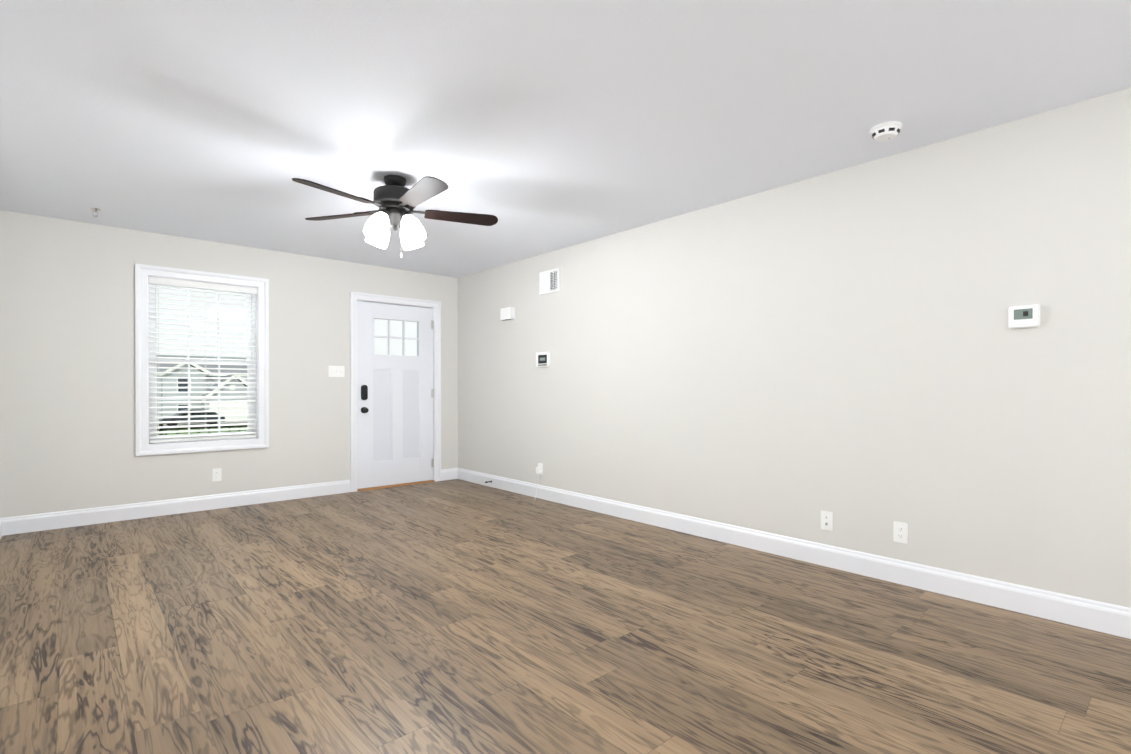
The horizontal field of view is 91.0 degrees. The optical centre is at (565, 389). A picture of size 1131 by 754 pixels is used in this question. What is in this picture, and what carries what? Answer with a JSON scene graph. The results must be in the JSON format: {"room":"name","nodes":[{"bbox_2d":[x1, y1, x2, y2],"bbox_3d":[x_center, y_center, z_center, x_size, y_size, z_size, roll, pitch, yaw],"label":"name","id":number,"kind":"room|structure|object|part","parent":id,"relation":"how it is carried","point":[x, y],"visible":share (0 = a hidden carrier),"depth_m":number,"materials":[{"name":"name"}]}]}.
{"room":"empty living room","nodes":[
{"label":"empty living room","id":0,"kind":"room"},
{"bbox_2d":[0,210,457,517],"bbox_3d":[-2.830,0.374,5.528,4.242,3.440,0.160,0,0,-42],"label":"wall","id":1,"kind":"structure","parent":0,"point":[67,365],"depth_m":4.66,"materials":[{"name":"grey paint"}]},
{"bbox_2d":[135,263,268,455],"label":"window","id":2,"kind":"structure","parent":1,"relation":"in","point":[199,361],"depth_m":5.03,"materials":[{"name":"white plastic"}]},
{"bbox_3d":[-3.197,1.000,6.742,7.020,1.180,2.140,0,0,-42],"label":"porch rail","id":3,"kind":"part","parent":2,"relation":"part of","materials":[{"name":"white"}]},
{"bbox_2d":[149,277,256,442],"bbox_3d":[-3.276,-0.251,5.063,0.829,1.427,0.068,0,0,-42],"label":"window blind","id":4,"kind":"object","parent":2,"relation":"attached to","point":[196,285],"visible":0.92,"depth_m":5.04,"materials":[{"name":"white plastic"}]},
{"bbox_2d":[212,468,221,480],"bbox_3d":[-3.193,0.785,5.095,0.072,0.116,0.007,0,0,-42],"label":"electrical outlet","id":5,"kind":"object","parent":1,"relation":"attached to","point":[216,474],"visible":1,"depth_m":5.09,"materials":[{"name":"white plastic"}]},
{"bbox_2d":[0,468,457,535],"bbox_3d":[-2.771,1.028,5.465,3.922,0.132,0.016,0,0,-42],"label":"baseboard","id":6,"kind":"structure","parent":1,"relation":"attached to","point":[50,521],"depth_m":4.84,"materials":[{"name":"white wood"}]},
{"bbox_2d":[328,366,344,376],"bbox_3d":[-2.385,-0.185,5.800,0.165,0.116,0.020,0,0,-42],"label":"switch plate","id":7,"kind":"object","parent":1,"relation":"attached to","point":[336,371],"visible":1,"depth_m":5.80,"materials":[{"name":"white plastic"}]},
{"bbox_2d":[357,301,433,488],"bbox_3d":[-1.885,0.062,6.257,0.908,2.019,0.116,0,0,-42],"label":"door","id":8,"kind":"structure","parent":1,"relation":"in","point":[395,395],"depth_m":6.24,"materials":[{"name":"white wood"}]},
{"bbox_2d":[350,291,440,491],"bbox_3d":[-1.934,0.029,6.306,1.066,2.125,0.184,0,0,-42],"label":"door frame","id":9,"kind":"structure","parent":1,"relation":"attached to","point":[355,297],"depth_m":6.22,"materials":[{"name":"white wood"}]},
{"bbox_2d":[0,479,1130,753],"bbox_3d":[0.072,1.165,2.262,4.242,0.120,8.901,0,0,-42],"label":"floor","id":10,"kind":"structure","parent":0,"point":[452,617],"depth_m":2.39,"materials":[{"name":"brown wood"}]},
{"bbox_2d":[0,0,1130,277],"bbox_3d":[0.072,-1.395,2.253,4.242,0.120,8.901,0,0,-42],"label":"ceiling","id":11,"kind":"structure","parent":0,"point":[538,126],"depth_m":2.58,"materials":[{"name":"white paint"}]},
{"bbox_2d":[90,208,99,216],"bbox_3d":[-3.504,-1.314,4.144,0.064,0.055,0.064,0,0,-42],"label":"sprinkler","id":12,"kind":"object","parent":11,"relation":"attached to","point":[95,209],"visible":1,"depth_m":4.14,"materials":[{"name":"silver metal"}]},
{"bbox_2d":[292,175,497,257],"bbox_3d":[-1.065,-1.086,3.500,1.270,0.506,1.240,0,0,-42],"label":"fan","id":13,"kind":"object","parent":11,"relation":"hanging from","point":[396,201],"visible":1,"depth_m":3.45,"materials":[{"name":"brown wood"}]},
{"bbox_3d":[-1.085,-1.002,3.541,0.440,0.188,0.440,0,0,-42],"label":"glass","id":14,"kind":"part","parent":13,"relation":"part of","materials":[{"name":"white glass"}]},
{"bbox_2d":[870,121,901,141],"bbox_3d":[1.639,-1.310,2.846,0.144,0.054,0.144,0,0,-42],"label":"smoke detector","id":15,"kind":"object","parent":11,"relation":"attached to","point":[885,131],"visible":1,"depth_m":2.81,"materials":[{"name":"white plastic"}]},
{"bbox_2d":[458,88,1130,607],"bbox_3d":[1.651,-0.119,3.553,0.160,2.440,8.741,0,0,-42],"label":"wall","id":16,"kind":"structure","parent":0,"point":[856,356],"depth_m":3.28,"materials":[{"name":"grey paint"}]},
{"bbox_2d":[500,307,514,319],"bbox_3d":[-0.621,-0.805,5.952,0.050,0.126,0.190,0,0,-42],"label":"door chime","id":17,"kind":"object","parent":16,"relation":"attached to","point":[507,313],"visible":1,"depth_m":5.91,"materials":[{"name":"white plastic"}]},
{"bbox_2d":[535,463,542,497],"bbox_3d":[-0.286,0.918,5.541,0.102,0.350,0.077,0,0,-42],"label":"plug","id":18,"kind":"object","parent":16,"relation":"attached to","point":[539,469],"visible":1,"depth_m":5.55,"materials":[{"name":"white plastic"}]},
{"bbox_2d":[536,352,549,366],"bbox_3d":[-0.225,-0.294,5.527,0.024,0.145,0.200,0,0,-42],"label":"keypad","id":19,"kind":"object","parent":16,"relation":"attached to","point":[542,359],"visible":1,"depth_m":5.50,"materials":[{"name":"white plastic"}]},
{"bbox_2d":[539,268,559,294],"bbox_3d":[-0.159,-1.054,5.459,0.012,0.222,0.296,0,0,-42],"label":"air vent","id":20,"kind":"object","parent":16,"relation":"in","point":[549,281],"visible":1,"depth_m":5.45,"materials":[{"name":"white plastic"}]},
{"bbox_2d":[457,468,1130,638],"bbox_3d":[1.532,1.035,3.558,0.016,0.132,8.581,0,0,-42],"label":"baseboard","id":21,"kind":"structure","parent":16,"relation":"attached to","point":[1108,618],"depth_m":3.27,"materials":[{"name":"white wood"}]},
{"bbox_2d":[821,511,832,530],"bbox_3d":[1.621,0.819,3.457,0.016,0.116,0.072,0,0,-42],"label":"outlet","id":22,"kind":"object","parent":16,"relation":"attached to","point":[826,520],"visible":1,"depth_m":3.46,"materials":[{"name":"white plastic"}]},
{"bbox_2d":[893,521,907,543],"bbox_3d":[1.898,0.812,3.152,0.007,0.116,0.072,0,0,-42],"label":"electrical outlet","id":23,"kind":"object","parent":16,"relation":"attached to","point":[900,532],"visible":1,"depth_m":3.15,"materials":[{"name":"white plastic"}]},
{"bbox_2d":[1008,304,1039,328],"bbox_3d":[2.252,-0.356,2.734,0.028,0.112,0.122,0,0,-42],"label":"thermostat","id":24,"kind":"object","parent":16,"relation":"attached to","point":[1025,316],"visible":1,"depth_m":2.72,"materials":[{"name":"white plastic"}]},
{"bbox_3d":[-1.402,-0.110,0.843,0.160,2.440,8.741,0,0,-42],"label":"wall","id":25,"kind":"structure","parent":0,"visible":0},
{"bbox_2d":[0,519,1,538],"bbox_3d":[-1.389,1.044,0.965,0.016,0.132,8.581,0,0,-42],"label":"baseboard","id":26,"kind":"structure","parent":25,"relation":"attached to","point":[0,528],"depth_m":4.12,"materials":[{"name":"white wood"}]},
{"label":"outside","id":27,"kind":"structure","parent":0,"visible":0},
{"bbox_2d":[157,427,246,434],"bbox_3d":[-37.502,4.053,64.245,150.000,5.625,133.639,0,0,-42],"label":"ground","id":28,"kind":"structure","parent":27,"point":[206,431],"depth_m":36.37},
{"bbox_2d":[156,355,246,420],"bbox_3d":[-39.005,0.098,60.275,12.300,7.400,13.360,0,0,-42],"label":"house","id":29,"kind":"structure","parent":28,"relation":"on","point":[202,385],"depth_m":56.04,"materials":[{"name":"grey"}]},
{"bbox_2d":[157,421,246,426],"bbox_3d":[-26.761,3.336,52.141,150.000,0.320,12.000,0,0,-42],"label":"street","id":30,"kind":"structure","parent":28,"relation":"on","point":[225,422],"depth_m":51.92,"materials":[{"name":"grey asphalt"}]},
{"bbox_2d":[159,409,224,425],"bbox_3d":[-33.146,2.530,49.412,4.730,1.420,1.880,0,0,-42],"label":"car","id":31,"kind":"object","parent":30,"relation":"on","point":[186,419],"depth_m":48.85,"materials":[{"name":"grey paint"}]}
]}

